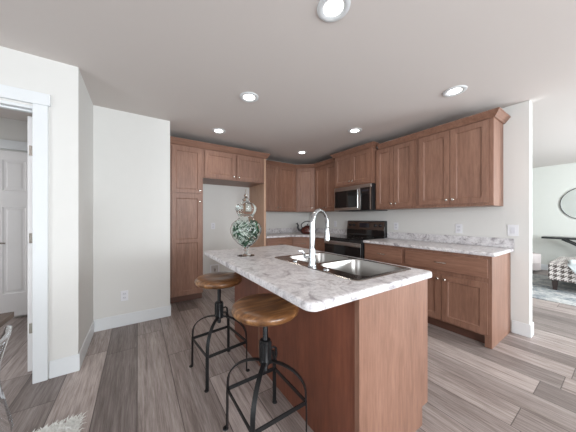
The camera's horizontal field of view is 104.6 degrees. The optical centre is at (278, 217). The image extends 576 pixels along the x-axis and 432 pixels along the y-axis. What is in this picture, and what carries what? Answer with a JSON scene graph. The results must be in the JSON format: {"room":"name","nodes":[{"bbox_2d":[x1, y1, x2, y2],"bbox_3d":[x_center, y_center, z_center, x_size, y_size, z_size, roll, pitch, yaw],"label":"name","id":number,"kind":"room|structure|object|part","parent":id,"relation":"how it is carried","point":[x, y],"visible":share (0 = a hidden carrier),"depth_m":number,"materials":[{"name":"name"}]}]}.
{"room":"kitchen","nodes":[
{"label":"kitchen","id":0,"kind":"room"},
{"bbox_2d":[0,46,35,105],"bbox_3d":[-2.858,0.007,1.107,2.350,2.470,0.116,0,0,-32],"label":"wall","id":1,"kind":"structure","parent":0,"point":[17,68],"depth_m":1.63,"materials":[{"name":"paint"}]},
{"bbox_2d":[0,100,31,112],"bbox_3d":[-2.224,0.200,1.507,0.849,2.085,0.116,0,0,-32],"label":"trim","id":2,"kind":"structure","parent":1,"relation":"attached to","point":[3,104],"depth_m":1.65,"materials":[{"name":"white paint"}]},
{"bbox_2d":[0,84,50,106],"bbox_3d":[-2.200,-0.903,1.440,1.042,0.090,0.022,0,0,-32],"label":"trim","id":3,"kind":"structure","parent":1,"relation":"attached to","point":[7,92],"depth_m":1.64,"materials":[{"name":"white paint"}]},
{"bbox_2d":[32,103,47,383],"bbox_3d":[-2.201,0.192,1.442,1.012,2.100,0.018,0,0,-32],"label":"trim","id":4,"kind":"structure","parent":1,"relation":"attached to","point":[39,112],"depth_m":1.68,"materials":[{"name":"white paint"}]},
{"bbox_2d":[36,56,169,378],"bbox_3d":[-1.769,0.007,2.657,0.727,2.470,1.942,0,0,8],"label":"wall","id":5,"kind":"structure","parent":0,"point":[109,169],"depth_m":2.44,"materials":[{"name":"paint"}]},
{"bbox_2d":[28,116,31,371],"bbox_3d":[-2.172,0.207,2.087,0.043,2.040,0.750,0,0,-32],"label":"door","id":6,"kind":"structure","parent":5,"relation":"in","point":[29,117],"depth_m":1.78,"materials":[{"name":"white paint"}]},
{"bbox_2d":[49,304,170,378],"bbox_3d":[-1.735,1.175,2.438,0.532,0.135,1.415,0,0,14],"label":"baseboard","id":7,"kind":"structure","parent":5,"relation":"attached to","point":[70,364],"depth_m":2.44,"materials":[{"name":"white paint"}]},
{"bbox_2d":[121,290,127,300],"bbox_3d":[-1.776,0.897,2.566,0.072,0.116,0.008,0,0,-32],"label":"wall outlet","id":8,"kind":"object","parent":5,"relation":"attached to","point":[124,294],"visible":1,"depth_m":2.56,"materials":[{"name":"white plastic"}]},
{"bbox_2d":[0,117,307,317],"bbox_3d":[-2.041,0.007,3.643,6.440,2.470,0.120,0,0,-32],"label":"wall","id":9,"kind":"structure","parent":0,"point":[220,202],"depth_m":4.16,"materials":[{"name":"paint"}]},
{"bbox_2d":[0,150,27,315],"bbox_3d":[-3.126,0.197,2.822,0.760,2.030,0.090,0,0,-32],"label":"door","id":10,"kind":"structure","parent":9,"relation":"in","point":[13,165],"depth_m":2.75,"materials":[{"name":"white paint"}]},
{"bbox_2d":[0,139,27,150],"bbox_3d":[-3.147,0.142,2.856,0.990,2.200,0.029,0,0,-32],"label":"trim","id":11,"kind":"structure","parent":9,"relation":"attached to","point":[4,144],"depth_m":2.76,"materials":[{"name":"white paint"}]},
{"bbox_2d":[210,264,218,272],"bbox_3d":[-1.174,0.942,4.104,0.170,0.170,0.030,0,0,-32],"label":"water supply box","id":12,"kind":"object","parent":9,"relation":"attached to","point":[215,267],"visible":0.85,"depth_m":4.11,"materials":[{"name":"white plastic"}]},
{"bbox_2d":[203,149,263,186],"bbox_3d":[-0.859,-0.838,3.925,1.056,0.449,0.664,0,0,-32],"label":"upper cabinet","id":13,"kind":"object","parent":9,"relation":"attached to","point":[219,168],"visible":0.96,"depth_m":3.68,"materials":[{"name":"brown wood"}]},
{"bbox_2d":[170,136,269,158],"bbox_3d":[-0.917,-1.100,3.648,1.653,0.085,0.277,0,0,-32],"label":"crown molding","id":14,"kind":"structure","parent":13,"relation":"attached to","point":[173,140],"depth_m":3.48,"materials":[{"name":"brown wood"}]},
{"bbox_3d":[-0.920,-0.832,3.538,0.491,0.401,0.019,0,0,-32],"label":"door","id":15,"kind":"part","parent":13,"relation":"part of","materials":[{"name":"brown wood"}]},
{"bbox_3d":[-0.480,-0.832,3.816,0.491,0.401,0.019,0,0,-32],"label":"door","id":16,"kind":"part","parent":13,"relation":"part of","materials":[{"name":"brown wood"}]},
{"bbox_2d":[266,164,295,211],"bbox_3d":[-0.077,-0.594,4.589,0.884,0.928,0.377,0,0,-32],"label":"upper cabinet","id":17,"kind":"object","parent":9,"relation":"attached to","point":[280,181],"visible":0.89,"depth_m":4.48,"materials":[{"name":"brown wood"}]},
{"bbox_3d":[-0.178,-0.597,4.347,0.415,0.882,0.019,0,0,-32],"label":"door","id":18,"kind":"part","parent":17,"relation":"part of","materials":[{"name":"brown wood"}]},
{"bbox_3d":[0.182,-0.597,4.574,0.423,0.882,0.019,0,0,-32],"label":"door","id":19,"kind":"part","parent":17,"relation":"part of","materials":[{"name":"brown wood"}]},
{"bbox_2d":[266,228,300,232],"bbox_3d":[0.086,0.275,4.903,1.494,0.102,0.020,0,0,-32],"label":"backsplash","id":20,"kind":"structure","parent":9,"relation":"attached to","point":[271,230],"depth_m":4.88,"materials":[{"name":"stone"}]},
{"bbox_2d":[296,168,314,212],"bbox_3d":[0.618,-0.594,4.891,0.609,0.928,0.609,0,0,-32],"label":"upper cabinet","id":21,"kind":"object","parent":9,"relation":"attached to","point":[305,177],"visible":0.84,"depth_m":4.65,"materials":[{"name":"brown wood"}]},
{"bbox_2d":[266,158,334,168],"bbox_3d":[0.357,-1.077,4.427,1.439,0.068,0.560,0,0,3],"label":"crown molding","id":22,"kind":"structure","parent":21,"relation":"attached to","point":[331,160],"depth_m":4.48,"materials":[{"name":"brown wood"}]},
{"bbox_2d":[0,0,575,167],"bbox_3d":[1.397,-1.288,2.657,11.500,0.120,8.500,0,0,-32],"label":"ceiling","id":23,"kind":"structure","parent":0,"point":[383,69],"depth_m":1.74,"materials":[{"name":"grey paint"}]},
{"bbox_2d":[212,128,225,133],"bbox_3d":[-0.842,-1.223,3.135,0.190,0.010,0.190,0,0,-32],"label":"recessed light","id":24,"kind":"object","parent":23,"relation":"in","point":[215,130],"visible":1,"depth_m":3.12,"materials":[{"name":"white"}]},
{"bbox_2d":[240,92,257,101],"bbox_3d":[-0.298,-1.223,2.260,0.190,0.010,0.190,0,0,-32],"label":"recessed light","id":25,"kind":"object","parent":23,"relation":"in","point":[245,96],"visible":1,"depth_m":2.25,"materials":[{"name":"white"}]},
{"bbox_2d":[317,0,350,21],"bbox_3d":[0.320,-1.223,1.296,0.190,0.010,0.190,0,0,-32],"label":"recessed light","id":26,"kind":"object","parent":23,"relation":"in","point":[327,10],"visible":1,"depth_m":1.31,"materials":[{"name":"white paint"}]},
{"bbox_2d":[348,128,361,132],"bbox_3d":[1.071,-1.223,3.125,0.190,0.010,0.190,0,0,-32],"label":"recessed light","id":27,"kind":"object","parent":23,"relation":"in","point":[353,130],"visible":1,"depth_m":3.12,"materials":[{"name":"white"}]},
{"bbox_2d":[442,85,466,96],"bbox_3d":[1.704,-1.223,2.153,0.190,0.010,0.190,0,0,-32],"label":"recessed light","id":28,"kind":"object","parent":23,"relation":"in","point":[456,90],"visible":1,"depth_m":2.15,"materials":[{"name":"white"}]},
{"bbox_2d":[0,270,575,431],"bbox_3d":[1.397,1.302,2.657,11.500,0.120,8.500,0,0,-32],"label":"floor","id":29,"kind":"structure","parent":0,"point":[137,377],"depth_m":1.68,"materials":[{"name":"grey wood"}]},
{"bbox_2d":[33,412,86,431],"bbox_3d":[-1.524,1.224,0.003,2.094,0.036,2.073,0,0,-32],"label":"shag rug","id":30,"kind":"object","parent":29,"relation":"on","point":[70,425],"visible":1,"depth_m":1.30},
{"bbox_2d":[0,325,12,431],"bbox_3d":[-1.007,0.782,0.511,0.498,0.849,0.607,0,0,-32],"label":"acrylic chair","id":31,"kind":"object","parent":30,"relation":"on","point":[6,421],"visible":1,"depth_m":0.75,"materials":[{"name":"clear plastic"}]},
{"bbox_2d":[0,312,13,327],"bbox_3d":[-1.331,0.848,0.141,1.000,0.712,1.810,0,0,-32],"label":"dining table","id":32,"kind":"object","parent":30,"relation":"on","point":[4,317],"visible":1,"depth_m":1.11,"materials":[{"name":"brown wood"}]},
{"bbox_2d":[170,143,202,303],"bbox_3d":[-1.499,0.090,3.521,0.456,2.305,0.664,0,0,-32],"label":"pantry cabinet","id":33,"kind":"object","parent":29,"relation":"on","point":[186,162],"visible":0.99,"depth_m":3.27,"materials":[{"name":"brown wood"}]},
{"bbox_3d":[-1.344,0.388,3.270,0.412,1.468,0.019,0,0,-32],"label":"door","id":34,"kind":"part","parent":33,"relation":"part of","materials":[{"name":"brown wood"}]},
{"bbox_3d":[-1.344,-0.701,3.270,0.412,0.663,0.019,0,0,-32],"label":"door","id":35,"kind":"part","parent":33,"relation":"part of","materials":[{"name":"brown wood"}]},
{"bbox_2d":[189,272,249,392],"bbox_3d":[-0.490,0.862,1.837,0.380,0.760,0.380,0,0,-39],"label":"bar stool","id":36,"kind":"object","parent":29,"relation":"on","point":[215,280],"visible":1,"depth_m":1.80,"materials":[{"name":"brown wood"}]},
{"bbox_3d":[-0.621,1.020,1.851,0.208,0.432,0.024,0,0,6],"label":"leg","id":37,"kind":"part","parent":36,"relation":"part of","materials":[{"name":"metal"}]},
{"bbox_3d":[-0.504,1.020,1.706,0.024,0.432,0.208,0,0,6],"label":"leg","id":38,"kind":"part","parent":36,"relation":"part of","materials":[{"name":"metal"}]},
{"bbox_3d":[-0.490,0.510,1.837,0.380,0.055,0.380,0,0,-39],"label":"seat","id":39,"kind":"part","parent":36,"relation":"part of","materials":[{"name":"brown wood"}]},
{"bbox_3d":[-0.490,0.701,1.837,0.031,0.323,0.031,0,0,-39],"label":"screw post","id":40,"kind":"part","parent":36,"relation":"part of","materials":[{"name":"metal"}]},
{"bbox_3d":[-0.476,1.020,1.968,0.024,0.432,0.208,0,0,6],"label":"leg","id":41,"kind":"part","parent":36,"relation":"part of","materials":[{"name":"metal"}]},
{"bbox_3d":[-0.359,1.020,1.823,0.208,0.432,0.024,0,0,6],"label":"leg","id":42,"kind":"part","parent":36,"relation":"part of","materials":[{"name":"metal"}]},
{"bbox_2d":[249,159,265,246],"bbox_3d":[-0.406,0.090,4.239,0.042,2.305,0.616,0,0,-32],"label":"end panel","id":43,"kind":"object","parent":29,"relation":"on","point":[257,194],"visible":0.24,"depth_m":4.08,"materials":[{"name":"brown wood"}]},
{"bbox_2d":[223,293,306,431],"bbox_3d":[-0.074,0.862,1.264,0.380,0.760,0.380,0,0,-33],"label":"bar stool","id":44,"kind":"object","parent":29,"relation":"on","point":[265,310],"visible":0.97,"depth_m":1.22,"materials":[{"name":"metal"}]},
{"bbox_3d":[-0.203,1.020,1.290,0.208,0.432,0.024,0,0,12],"label":"leg","id":45,"kind":"part","parent":44,"relation":"part of","materials":[{"name":"metal"}]},
{"bbox_3d":[-0.101,1.020,1.135,0.024,0.432,0.208,0,0,12],"label":"leg","id":46,"kind":"part","parent":44,"relation":"part of","materials":[{"name":"metal"}]},
{"bbox_3d":[-0.074,0.510,1.264,0.380,0.055,0.380,0,0,-33],"label":"seat","id":47,"kind":"part","parent":44,"relation":"part of","materials":[{"name":"brown wood"}]},
{"bbox_3d":[-0.074,0.701,1.264,0.031,0.323,0.031,0,0,-33],"label":"screw post","id":48,"kind":"part","parent":44,"relation":"part of","materials":[{"name":"metal"}]},
{"bbox_3d":[-0.048,1.020,1.393,0.024,0.432,0.208,0,0,12],"label":"leg","id":49,"kind":"part","parent":44,"relation":"part of","materials":[{"name":"metal"}]},
{"bbox_3d":[-0.028,0.793,1.294,0.053,0.103,0.016,0,0,-33],"label":"height lever","id":50,"kind":"part","parent":44,"relation":"part of","materials":[{"name":"metal"}]},
{"bbox_3d":[0.054,1.020,1.237,0.208,0.432,0.024,0,0,12],"label":"leg","id":51,"kind":"part","parent":44,"relation":"part of","materials":[{"name":"metal"}]},
{"bbox_2d":[266,237,291,245],"bbox_3d":[-0.127,0.804,4.388,0.585,0.876,0.662,0,0,-32],"label":"base cabinet","id":52,"kind":"object","parent":29,"relation":"on","point":[284,240],"visible":0.24,"depth_m":4.13,"materials":[{"name":"brown wood"}]},
{"bbox_2d":[292,237,309,248],"bbox_3d":[0.571,0.804,4.684,0.909,0.876,0.909,0,0,-32],"label":"base cabinet","id":53,"kind":"object","parent":29,"relation":"on","point":[303,242],"visible":0.21,"depth_m":4.25,"materials":[{"name":"brown wood"}]},
{"bbox_3d":[0.474,0.487,4.253,0.364,0.180,0.019,0,0,13],"label":"drawer","id":54,"kind":"part","parent":53,"relation":"part of","materials":[{"name":"brown wood"}]},
{"bbox_2d":[266,228,346,237],"bbox_3d":[0.408,0.295,4.394,1.495,0.141,1.225,0,0,-32],"label":"countertop","id":55,"kind":"structure","parent":53,"relation":"on","point":[271,232],"depth_m":4.60,"materials":[{"name":"stone"}]},
{"bbox_2d":[296,221,309,233],"bbox_3d":[0.575,0.193,4.594,0.357,0.268,0.300,0,0,37],"label":"kettle","id":56,"kind":"object","parent":55,"relation":"on","point":[306,229],"visible":0.74,"depth_m":4.49,"materials":[{"name":"metal"}]},
{"bbox_2d":[315,237,324,251],"bbox_3d":[1.003,0.804,4.231,0.662,0.876,0.314,0,0,-32],"label":"base cabinet","id":57,"kind":"object","parent":29,"relation":"on","point":[319,242],"visible":0.18,"depth_m":4.07,"materials":[{"name":"brown wood"}]},
{"bbox_2d":[235,272,427,431],"bbox_3d":[0.226,0.804,1.857,0.650,0.876,1.571,0,0,-32],"label":"kitchen island","id":58,"kind":"object","parent":29,"relation":"on","point":[362,364],"visible":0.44,"depth_m":1.21,"materials":[{"name":"brown wood"}]},
{"bbox_3d":[-0.310,0.804,2.119,0.011,0.876,0.555,0,0,-32],"label":"panel","id":59,"kind":"part","parent":58,"relation":"part of","materials":[{"name":"brown wood"}]},
{"bbox_3d":[0.105,0.804,1.462,0.011,0.876,0.975,0,0,-32],"label":"panel","id":60,"kind":"part","parent":58,"relation":"part of","materials":[{"name":"brown wood"}]},
{"bbox_2d":[204,245,431,311],"bbox_3d":[0.104,0.346,1.794,0.987,0.038,1.630,0,0,-32],"label":"island countertop","id":61,"kind":"structure","parent":58,"relation":"on","point":[311,290],"depth_m":1.22,"materials":[{"name":"stone"}]},
{"bbox_2d":[230,190,261,256],"bbox_3d":[-0.283,0.036,1.938,0.272,0.582,0.272,0,0,-32],"label":"apothecary jar","id":62,"kind":"object","parent":61,"relation":"on","point":[245,233],"visible":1,"depth_m":1.86,"materials":[{"name":"clear glass"}]},
{"bbox_3d":[-0.283,-0.134,1.938,0.188,0.243,0.188,0,0,-32],"label":"lid","id":63,"kind":"part","parent":62,"relation":"part of","materials":[{"name":"clear glass"}]},
{"bbox_2d":[230,217,261,256],"bbox_3d":[-0.283,0.158,1.938,0.272,0.338,0.272,0,0,-32],"label":"bowl","id":64,"kind":"object","parent":62,"relation":"attached to","point":[245,233],"depth_m":1.85,"materials":[{"name":"clear glass"}]},
{"bbox_2d":[298,208,329,267],"bbox_3d":[0.259,0.128,1.508,0.281,0.388,0.077,0,0,-35],"label":"faucet","id":65,"kind":"object","parent":61,"relation":"on","point":[312,254],"visible":1,"depth_m":1.46,"materials":[{"name":"silver metal"}]},
{"bbox_3d":[0.283,0.078,1.530,0.203,0.288,0.037,0,0,-44],"label":"spout","id":66,"kind":"part","parent":65,"relation":"part of","materials":[{"name":"silver metal"}]},
{"bbox_2d":[274,252,410,280],"bbox_3d":[0.409,0.407,1.637,0.550,0.184,0.840,0,0,-32],"label":"sink","id":67,"kind":"object","parent":61,"relation":"in","point":[351,268],"visible":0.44,"depth_m":1.65,"materials":[{"name":"metal"}]},
{"bbox_3d":[0.327,0.412,1.833,0.410,0.175,0.350,0,0,-32],"label":"bowl","id":68,"kind":"part","parent":67,"relation":"part of","materials":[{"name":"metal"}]},
{"bbox_3d":[0.540,0.412,1.495,0.410,0.175,0.390,0,0,-32],"label":"bowl","id":69,"kind":"part","parent":67,"relation":"part of","materials":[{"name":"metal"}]},
{"bbox_3d":[0.369,0.804,1.034,0.012,0.876,0.026,0,0,-32],"label":"corner trim","id":70,"kind":"part","parent":58,"relation":"part of","materials":[{"name":"brown wood"}]},
{"bbox_3d":[0.643,0.804,1.208,0.638,0.876,0.019,0,0,-32],"label":"panel","id":71,"kind":"part","parent":58,"relation":"part of","materials":[{"name":"brown wood"}]},
{"bbox_2d":[324,220,386,258],"bbox_3d":[1.266,0.634,3.756,0.717,1.176,0.762,0,0,-32],"label":"range","id":72,"kind":"object","parent":29,"relation":"on","point":[351,244],"visible":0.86,"depth_m":3.67,"materials":[{"name":"black metal"}]},
{"bbox_3d":[0.985,0.420,3.578,0.051,0.024,0.662,0,0,-32],"label":"oven handle","id":73,"kind":"part","parent":72,"relation":"part of","materials":[{"name":"silver metal"}]},
{"bbox_3d":[1.027,0.703,3.605,0.041,0.649,0.754,0,0,-32],"label":"oven door","id":74,"kind":"part","parent":72,"relation":"part of","materials":[{"name":"black glass"}]},
{"bbox_3d":[1.032,0.359,3.608,0.029,0.030,0.754,0,0,-32],"label":"rail","id":75,"kind":"part","parent":72,"relation":"part of","materials":[{"name":"black metal"}]},
{"bbox_2d":[330,235,383,240],"bbox_3d":[1.260,0.331,3.752,0.594,0.020,0.762,0,0,-32],"label":"cooktop","id":76,"kind":"object","parent":72,"relation":"in","point":[339,237],"depth_m":3.66,"materials":[{"name":"black glass"}]},
{"bbox_2d":[364,243,403,265],"bbox_3d":[1.659,0.804,3.193,0.662,0.876,0.577,0,0,-32],"label":"base cabinet","id":77,"kind":"object","parent":29,"relation":"on","point":[375,252],"visible":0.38,"depth_m":3.00,"materials":[{"name":"brown wood"}]},
{"bbox_2d":[404,247,510,348],"bbox_3d":[2.034,0.804,2.600,0.662,0.876,0.823,0,0,-32],"label":"base cabinet","id":78,"kind":"object","parent":29,"relation":"on","point":[469,295],"visible":0.84,"depth_m":2.30,"materials":[{"name":"brown wood"}]},
{"bbox_3d":[1.685,0.870,2.612,0.019,0.495,0.390,0,0,-32],"label":"door","id":79,"kind":"part","parent":78,"relation":"part of","materials":[{"name":"brown wood"}]},
{"bbox_2d":[363,232,513,256],"bbox_3d":[1.894,0.295,2.843,0.639,0.141,1.440,0,0,-32],"label":"countertop","id":80,"kind":"structure","parent":78,"relation":"on","point":[482,246],"depth_m":2.68,"materials":[{"name":"stone"}]},
{"bbox_3d":[1.788,0.487,2.449,0.019,0.180,0.775,0,0,-32],"label":"drawer","id":81,"kind":"part","parent":78,"relation":"part of","materials":[{"name":"brown wood"}]},
{"bbox_3d":[1.893,0.870,2.282,0.019,0.495,0.379,0,0,-32],"label":"door","id":82,"kind":"part","parent":78,"relation":"part of","materials":[{"name":"brown wood"}]},
{"bbox_3d":[2.271,0.804,2.274,0.609,0.876,0.019,0,0,-32],"label":"panel","id":83,"kind":"part","parent":78,"relation":"part of","materials":[{"name":"brown wood"}]},
{"bbox_2d":[532,252,540,270],"bbox_3d":[5.800,1.022,5.273,0.550,0.440,0.550,0,0,-32],"label":"round ottoman","id":84,"kind":"object","parent":29,"relation":"on","point":[536,257],"visible":0.3,"depth_m":5.01,"materials":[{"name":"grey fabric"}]},
{"bbox_2d":[532,274,575,305],"bbox_3d":[5.157,1.237,3.613,2.200,0.010,4.600,0,0,-32],"label":"area rug","id":85,"kind":"object","parent":29,"relation":"on","point":[542,288],"visible":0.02,"depth_m":3.73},
{"bbox_2d":[548,256,575,289],"bbox_3d":[5.550,0.999,3.525,1.150,0.465,1.500,0,0,-32],"label":"upholstered bench","id":86,"kind":"object","parent":85,"relation":"on","point":[558,269],"visible":1,"depth_m":3.77,"materials":[{"name":"multicoloured fabric"}]},
{"bbox_3d":[4.752,1.149,3.825,0.070,0.166,0.070,0,0,-32],"label":"leg","id":87,"kind":"part","parent":86,"relation":"part of","materials":[{"name":"brown wood"}]},
{"bbox_2d":[567,260,575,273],"bbox_3d":[5.258,0.899,3.434,0.642,0.309,0.990,0,0,-32],"label":"throw blanket","id":88,"kind":"object","parent":86,"relation":"on","point":[572,263],"visible":1,"depth_m":3.63,"materials":[{"name":"white fabric"}]},
{"bbox_2d":[541,236,575,245],"bbox_3d":[6.444,0.834,4.432,0.370,0.837,1.530,0,0,-32],"label":"console table","id":89,"kind":"object","parent":29,"relation":"on","point":[566,239],"visible":0.7,"depth_m":4.75,"materials":[{"name":"black paint"}]},
{"bbox_2d":[308,100,531,331],"bbox_3d":[1.310,0.007,4.471,0.112,2.470,5.040,0,0,-32],"label":"wall","id":90,"kind":"structure","parent":0,"point":[516,209],"depth_m":2.44,"materials":[{"name":"paint"}]},
{"bbox_2d":[315,162,338,211],"bbox_3d":[1.046,-0.589,4.430,0.377,0.918,0.624,0,0,-32],"label":"upper cabinet","id":91,"kind":"object","parent":90,"relation":"attached to","point":[325,174],"visible":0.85,"depth_m":4.34,"materials":[{"name":"brown wood"}]},
{"bbox_3d":[0.841,-0.592,4.471,0.019,0.872,0.283,0,0,-32],"label":"door","id":92,"kind":"part","parent":91,"relation":"part of","materials":[{"name":"brown wood"}]},
{"bbox_3d":[0.996,-0.592,4.227,0.019,0.872,0.283,0,0,-32],"label":"door","id":93,"kind":"part","parent":91,"relation":"part of","materials":[{"name":"brown wood"}]},
{"bbox_2d":[315,228,346,234],"bbox_3d":[1.037,0.275,4.779,0.020,0.102,1.204,0,0,-32],"label":"backsplash","id":94,"kind":"structure","parent":90,"relation":"attached to","point":[320,230],"depth_m":4.60,"materials":[{"name":"stone"}]},
{"bbox_2d":[335,147,377,187],"bbox_3d":[1.381,-0.813,3.819,0.462,0.550,0.762,0,0,-32],"label":"upper cabinet","id":95,"kind":"object","parent":90,"relation":"attached to","point":[359,167],"visible":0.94,"depth_m":3.63,"materials":[{"name":"brown wood"}]},
{"bbox_3d":[1.122,-0.816,3.867,0.019,0.504,0.352,0,0,-32],"label":"door","id":96,"kind":"part","parent":95,"relation":"part of","materials":[{"name":"brown wood"}]},
{"bbox_2d":[334,183,386,211],"bbox_3d":[1.371,-0.324,3.813,0.484,0.416,0.750,0,0,-32],"label":"microwave","id":97,"kind":"object","parent":95,"relation":"attached to","point":[357,198],"visible":0.94,"depth_m":3.63,"materials":[{"name":"silver metal"}]},
{"bbox_3d":[1.166,-0.305,3.799,0.024,0.346,0.555,0,0,-32],"label":"door","id":98,"kind":"part","parent":97,"relation":"part of","materials":[{"name":"black glass"}]},
{"bbox_3d":[1.367,-0.305,3.480,0.024,0.346,0.191,0,0,-32],"label":"control panel","id":99,"kind":"part","parent":97,"relation":"part of","materials":[{"name":"black glass"}]},
{"bbox_3d":[1.313,-0.816,3.565,0.019,0.504,0.352,0,0,-32],"label":"door","id":100,"kind":"part","parent":95,"relation":"part of","materials":[{"name":"brown wood"}]},
{"bbox_2d":[376,139,424,209],"bbox_3d":[1.782,-0.589,3.266,0.377,0.918,0.598,0,0,-32],"label":"upper cabinet","id":101,"kind":"object","parent":90,"relation":"attached to","point":[396,165],"visible":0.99,"depth_m":3.13,"materials":[{"name":"brown wood"}]},
{"bbox_3d":[1.580,-0.592,3.302,0.019,0.872,0.270,0,0,-32],"label":"door","id":102,"kind":"part","parent":101,"relation":"part of","materials":[{"name":"brown wood"}]},
{"bbox_3d":[1.728,-0.592,3.068,0.019,0.872,0.270,0,0,-32],"label":"door","id":103,"kind":"part","parent":101,"relation":"part of","materials":[{"name":"brown wood"}]},
{"bbox_2d":[387,232,513,247],"bbox_3d":[2.155,0.275,3.008,0.020,0.102,1.440,0,0,-32],"label":"backsplash","id":104,"kind":"structure","parent":90,"relation":"attached to","point":[469,240],"depth_m":2.82,"materials":[{"name":"stone"}]},
{"bbox_2d":[455,224,461,232],"bbox_3d":[2.283,0.134,2.818,0.008,0.116,0.072,0,0,-32],"label":"wall outlet","id":105,"kind":"object","parent":90,"relation":"attached to","point":[458,227],"visible":1,"depth_m":2.82,"materials":[{"name":"white plastic"}]},
{"bbox_2d":[417,117,502,208],"bbox_3d":[2.143,-0.589,2.694,0.377,0.918,0.751,0,0,-32],"label":"upper cabinet","id":106,"kind":"object","parent":90,"relation":"attached to","point":[459,167],"visible":1,"depth_m":2.52,"materials":[{"name":"brown wood"}]},
{"bbox_2d":[330,107,510,157],"bbox_3d":[1.738,-1.093,3.245,0.471,0.104,2.232,0,0,-32],"label":"crown molding","id":107,"kind":"structure","parent":106,"relation":"attached to","point":[498,113],"depth_m":2.69,"materials":[{"name":"brown wood"}]},
{"bbox_3d":[1.923,-0.596,2.759,0.019,0.864,0.338,0,0,-32],"label":"door","id":108,"kind":"part","parent":106,"relation":"part of","materials":[{"name":"brown wood"}]},
{"bbox_3d":[2.107,-0.596,2.467,0.019,0.864,0.338,0,0,-32],"label":"door","id":109,"kind":"part","parent":106,"relation":"part of","materials":[{"name":"brown wood"}]},
{"bbox_2d":[507,225,518,235],"bbox_3d":[2.539,0.134,2.411,0.008,0.122,0.085,0,0,-32],"label":"light switch","id":110,"kind":"object","parent":90,"relation":"attached to","point":[512,230],"visible":1,"depth_m":2.41,"materials":[{"name":"white plastic"}]},
{"bbox_2d":[512,320,533,337],"bbox_3d":[1.345,1.175,4.416,0.132,0.135,4.930,0,0,-32],"label":"baseboard","id":111,"kind":"structure","parent":90,"relation":"attached to","point":[520,328],"depth_m":2.35,"materials":[{"name":"white paint"}]},
{"bbox_2d":[532,163,575,264],"bbox_3d":[6.182,0.007,5.680,0.120,2.470,8.200,0,0,-32],"label":"wall","id":112,"kind":"structure","parent":0,"point":[550,184],"depth_m":5.22,"materials":[{"name":"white paint"}]},
{"bbox_2d":[541,264,547,269],"bbox_3d":[6.159,1.175,5.595,0.010,0.135,8.080,0,0,-32],"label":"baseboard","id":113,"kind":"structure","parent":112,"relation":"attached to","point":[543,266],"depth_m":5.30,"materials":[{"name":"white paint"}]},
{"bbox_2d":[560,188,575,218],"bbox_3d":[6.656,-0.318,4.797,0.018,0.738,0.738,0,0,-32],"label":"wall mirror","id":114,"kind":"object","parent":112,"relation":"attached to","point":[568,201],"visible":1,"depth_m":4.99,"materials":[{"name":"black paint"}]}
]}

